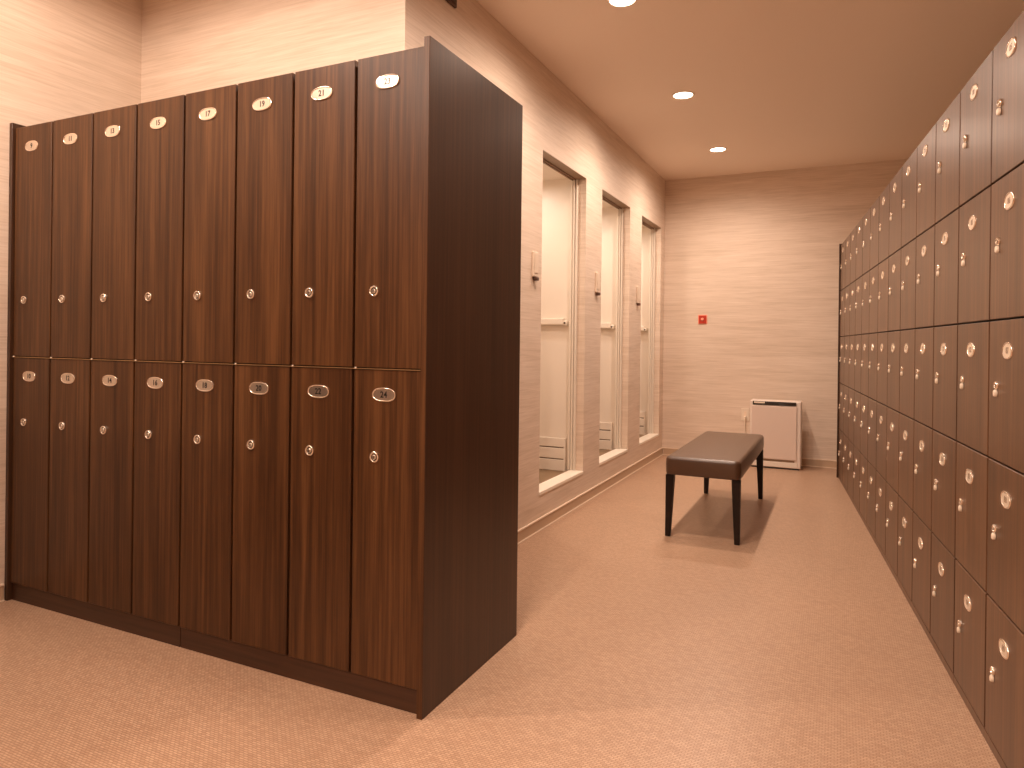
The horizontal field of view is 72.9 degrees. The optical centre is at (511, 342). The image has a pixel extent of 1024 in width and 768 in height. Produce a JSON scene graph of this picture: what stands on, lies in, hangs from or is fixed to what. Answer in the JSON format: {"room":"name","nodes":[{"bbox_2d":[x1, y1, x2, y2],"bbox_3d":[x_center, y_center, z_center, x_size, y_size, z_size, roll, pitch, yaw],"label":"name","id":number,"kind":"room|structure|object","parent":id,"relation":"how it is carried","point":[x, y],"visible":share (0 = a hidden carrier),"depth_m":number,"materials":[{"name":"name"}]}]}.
{"room":"changing room","nodes":[
{"label":"changing room","id":0,"kind":"room"},
{"bbox_2d":[0,0,141,583],"bbox_3d":[-2.959,-0.335,1.049,0.100,2.760,5.368,1,0,25],"label":"wall","id":1,"kind":"structure","parent":0,"point":[60,59],"depth_m":2.98,"materials":[{"name":"paper"}]},
{"bbox_2d":[0,584,4,601],"bbox_3d":[-3.071,1.009,0.713,0.013,0.069,4.677,1,0,25],"label":"baseboard","id":2,"kind":"structure","parent":1,"relation":"attached to","point":[1,585],"depth_m":2.82,"materials":[{"name":"beige wood"}]},
{"bbox_2d":[141,0,393,102],"bbox_3d":[-1.123,-0.315,3.094,1.476,2.760,0.100,1,0,25],"label":"wall","id":3,"kind":"structure","parent":0,"point":[188,46],"depth_m":3.06,"materials":[{"name":"paper"}]},
{"bbox_2d":[0,455,1000,767],"bbox_3d":[-0.073,1.128,2.100,6.500,0.100,10.146,1,0,25],"label":"floor","id":4,"kind":"structure","parent":0,"point":[795,644],"depth_m":2.23,"materials":[{"name":"carpet"}]},
{"bbox_2d":[4,95,185,646],"bbox_3d":[-1.484,0.086,2.881,1.006,1.950,0.584,1,0,25],"label":"locker","id":5,"kind":"object","parent":4,"relation":"on","point":[97,199],"visible":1,"depth_m":2.60,"materials":[{"name":"black wood"}]},
{"bbox_2d":[180,36,522,719],"bbox_3d":[-0.563,0.097,2.476,1.006,1.950,0.641,1,0,25],"label":"locker","id":6,"kind":"object","parent":4,"relation":"on","point":[352,229],"visible":1,"depth_m":2.17,"materials":[{"name":"black wood"}]},
{"bbox_2d":[665,431,763,544],"bbox_3d":[1.313,0.866,4.380,0.409,0.454,1.294,1,0,25],"label":"bench","id":7,"kind":"object","parent":4,"relation":"on","point":[717,455],"visible":1,"depth_m":3.89,"materials":[{"name":"brown leather"}]},
{"bbox_2d":[750,399,801,469],"bbox_3d":[2.332,0.809,6.127,0.420,0.590,0.200,1,0,25],"label":"air purifier","id":8,"kind":"object","parent":4,"relation":"on","point":[779,422],"visible":0.81,"depth_m":6.03,"materials":[{"name":"beige plastic"}]},
{"bbox_2d":[752,460,796,468],"bbox_3d":[2.283,1.064,6.047,0.378,0.042,0.008,1,0,25],"label":"grille","id":9,"kind":"object","parent":8,"relation":"attached to","point":[778,464],"depth_m":6.03,"materials":[{"name":"beige plastic"}]},
{"bbox_2d":[836,227,855,502],"bbox_3d":[2.765,0.153,5.115,0.562,1.914,1.018,1,0,20],"label":"locker","id":10,"kind":"object","parent":4,"relation":"on","point":[847,250],"visible":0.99,"depth_m":5.18,"materials":[{"name":"black wood"}]},
{"bbox_2d":[853,183,892,559],"bbox_3d":[2.365,0.155,4.009,0.558,1.902,1.330,1,0,20],"label":"locker","id":11,"kind":"object","parent":4,"relation":"on","point":[872,231],"visible":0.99,"depth_m":3.95,"materials":[{"name":"black wood"}]},
{"bbox_2d":[885,92,964,682],"bbox_3d":[1.909,0.150,2.757,0.559,1.902,1.330,1,0,20],"label":"locker","id":12,"kind":"object","parent":4,"relation":"on","point":[925,206],"visible":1,"depth_m":2.64,"materials":[{"name":"black wood"}]},
{"bbox_2d":[954,10,1023,767],"bbox_3d":[1.454,0.145,1.505,0.559,1.902,1.330,1,0,20],"label":"locker","id":13,"kind":"object","parent":4,"relation":"on","point":[989,547],"visible":1,"depth_m":1.87,"materials":[{"name":"black wood"}]},
{"bbox_2d":[394,0,664,529],"bbox_3d":[0.502,-0.252,4.748,0.052,2.671,4.478,1,0,25],"label":"wall","id":14,"kind":"structure","parent":0,"point":[556,122],"depth_m":4.44,"materials":[{"name":"paper"}]},
{"bbox_2d":[446,0,456,7],"bbox_3d":[-0.308,-1.525,2.918,0.017,0.108,0.300,1,0,25],"label":"air vent","id":15,"kind":"object","parent":14,"relation":"in","point":[453,3],"visible":1,"depth_m":3.02,"materials":[{"name":"brown"}]},
{"bbox_2d":[532,251,538,280],"bbox_3d":[0.135,-0.425,3.875,0.026,0.161,0.068,1,0,25],"label":"wall holder","id":16,"kind":"object","parent":14,"relation":"attached to","point":[535,255],"visible":1,"depth_m":3.86,"materials":[{"name":"beige plastic"}]},
{"bbox_2d":[539,150,585,495],"bbox_3d":[0.285,-0.122,4.355,0.115,2.026,0.942,1,0,25],"label":"door","id":17,"kind":"structure","parent":14,"relation":"in","point":[549,160],"depth_m":4.68,"materials":[{"name":"wood"}]},
{"bbox_2d":[518,447,662,543],"bbox_3d":[0.516,1.049,4.735,0.013,0.069,4.477,1,0,25],"label":"baseboard","id":18,"kind":"structure","parent":14,"relation":"attached to","point":[532,528],"depth_m":4.60,"materials":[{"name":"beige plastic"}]},
{"bbox_2d":[595,272,599,294],"bbox_3d":[0.607,-0.410,4.874,0.026,0.161,0.068,1,0,25],"label":"wall holder","id":19,"kind":"object","parent":14,"relation":"attached to","point":[597,275],"visible":1,"depth_m":4.85,"materials":[{"name":"beige plastic"}]},
{"bbox_2d":[599,189,629,465],"bbox_3d":[0.751,-0.117,5.344,0.115,2.026,0.922,1,0,25],"label":"door","id":20,"kind":"structure","parent":14,"relation":"in","point":[617,451],"depth_m":5.66,"materials":[{"name":"wood"}]},
{"bbox_2d":[636,286,640,305],"bbox_3d":[1.072,-0.390,5.862,0.026,0.161,0.068,1,0,25],"label":"wall holder","id":21,"kind":"object","parent":14,"relation":"attached to","point":[637,287],"visible":1,"depth_m":5.84,"materials":[{"name":"beige plastic"}]},
{"bbox_2d":[639,215,660,445],"bbox_3d":[1.219,-0.113,6.336,0.115,2.026,0.897,1,0,25],"label":"door","id":22,"kind":"structure","parent":14,"relation":"in","point":[650,435],"depth_m":6.64,"materials":[{"name":"wood"}]},
{"bbox_2d":[539,469,563,482],"bbox_3d":[-0.205,0.900,4.581,0.937,0.030,0.882,1,0,25],"label":"floor","id":23,"kind":"structure","parent":0,"point":[544,474],"depth_m":4.70,"materials":[{"name":"brown"}]},
{"bbox_2d":[540,163,570,469],"bbox_3d":[-0.206,-0.122,4.587,0.968,2.095,0.942,1,0,25],"label":"wall","id":24,"kind":"structure","parent":0,"point":[556,192],"depth_m":4.83,"materials":[{"name":"beige paint"}]},
{"bbox_2d":[539,436,566,470],"bbox_3d":[-0.026,0.772,4.972,0.883,0.227,0.022,1,0,25],"label":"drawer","id":25,"kind":"object","parent":24,"relation":"attached to","point":[552,450],"visible":0.38,"depth_m":4.82,"materials":[{"name":"beige wood"}]},
{"bbox_2d":[541,318,568,325],"bbox_3d":[-0.018,-0.145,4.955,0.894,0.052,0.054,1,0,25],"label":"ledge","id":26,"kind":"object","parent":24,"relation":"attached to","point":[544,321],"visible":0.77,"depth_m":4.79,"materials":[{"name":"plastic"}]},
{"bbox_2d":[599,449,609,454],"bbox_3d":[0.262,0.905,5.570,0.937,0.030,0.862,1,0,25],"label":"floor","id":27,"kind":"structure","parent":0,"point":[601,451],"depth_m":5.68,"materials":[{"name":"brown"}]},
{"bbox_2d":[600,200,616,448],"bbox_3d":[0.261,-0.118,5.576,0.968,2.095,0.922,1,0,25],"label":"wall","id":28,"kind":"structure","parent":0,"point":[609,213],"depth_m":5.79,"materials":[{"name":"beige paint"}]},
{"bbox_2d":[599,422,612,449],"bbox_3d":[0.436,0.777,5.952,0.883,0.227,0.022,1,0,25],"label":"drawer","id":29,"kind":"object","parent":28,"relation":"attached to","point":[606,428],"visible":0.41,"depth_m":5.78,"materials":[{"name":"beige wood"}]},
{"bbox_2d":[601,323,614,328],"bbox_3d":[0.445,-0.140,5.935,0.894,0.052,0.054,1,0,25],"label":"ledge","id":30,"kind":"object","parent":28,"relation":"attached to","point":[603,325],"visible":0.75,"depth_m":5.75,"materials":[{"name":"plastic"}]},
{"bbox_2d":[640,224,649,433],"bbox_3d":[0.729,-0.113,6.567,0.968,2.095,0.897,1,0,25],"label":"wall","id":31,"kind":"structure","parent":0,"point":[645,231],"depth_m":6.76,"materials":[{"name":"beige paint"}]},
{"bbox_2d":[639,411,645,434],"bbox_3d":[0.898,0.782,6.933,0.883,0.227,0.022,1,0,25],"label":"apron","id":32,"kind":"object","parent":31,"relation":"attached to","point":[642,413],"visible":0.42,"depth_m":6.75,"materials":[{"name":"beige"}]},
{"bbox_2d":[641,326,647,331],"bbox_3d":[0.907,-0.135,6.915,0.894,0.052,0.054,1,0,25],"label":"ledge","id":33,"kind":"object","parent":31,"relation":"attached to","point":[643,328],"visible":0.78,"depth_m":6.73,"materials":[{"name":"plastic"}]},
{"bbox_2d":[476,0,1023,180],"bbox_3d":[-0.040,-1.693,2.099,6.500,0.200,10.146,1,0,25],"label":"ceiling","id":34,"kind":"structure","parent":0,"point":[778,85],"depth_m":3.98,"materials":[{"name":"beige paint"}]},
{"bbox_2d":[607,0,637,7],"bbox_3d":[0.511,-1.584,3.210,0.142,0.005,0.142,1,0,25],"label":"recessed light","id":35,"kind":"object","parent":34,"relation":"in","point":[615,3],"visible":1,"depth_m":3.24,"materials":[{"name":"beige"}]},
{"bbox_2d":[672,91,694,98],"bbox_3d":[1.094,-1.578,4.432,0.142,0.005,0.142,1,0,25],"label":"recessed light","id":36,"kind":"object","parent":34,"relation":"in","point":[682,94],"visible":1,"depth_m":4.43,"materials":[{"name":"beige"}]},
{"bbox_2d":[709,147,726,151],"bbox_3d":[1.681,-1.572,5.659,0.142,0.005,0.142,1,0,25],"label":"recessed light","id":37,"kind":"object","parent":34,"relation":"in","point":[715,149],"visible":1,"depth_m":5.66,"materials":[{"name":"beige"}]},
{"bbox_2d":[662,159,907,459],"bbox_3d":[2.496,-0.230,6.338,5.500,2.671,0.100,1,0,25],"label":"wall","id":38,"kind":"structure","parent":0,"point":[756,254],"depth_m":6.39,"materials":[{"name":"paper"}]},
{"bbox_2d":[698,315,706,323],"bbox_3d":[1.813,-0.216,6.596,0.086,0.090,0.024,1,0,25],"label":"button","id":39,"kind":"object","parent":38,"relation":"attached to","point":[702,319],"visible":1,"depth_m":6.59,"materials":[{"name":"red plastic"}]},
{"bbox_2d":[741,408,748,420],"bbox_3d":[2.163,0.672,6.431,0.070,0.116,0.008,1,0,25],"label":"wall outlet","id":40,"kind":"object","parent":38,"relation":"attached to","point":[744,411],"visible":1,"depth_m":6.43,"materials":[{"name":"beige plastic"}]},
{"bbox_2d":[663,447,836,468],"bbox_3d":[2.441,1.071,6.295,2.135,0.069,0.013,1,0,25],"label":"baseboard","id":41,"kind":"structure","parent":38,"relation":"attached to","point":[667,451],"depth_m":6.17,"materials":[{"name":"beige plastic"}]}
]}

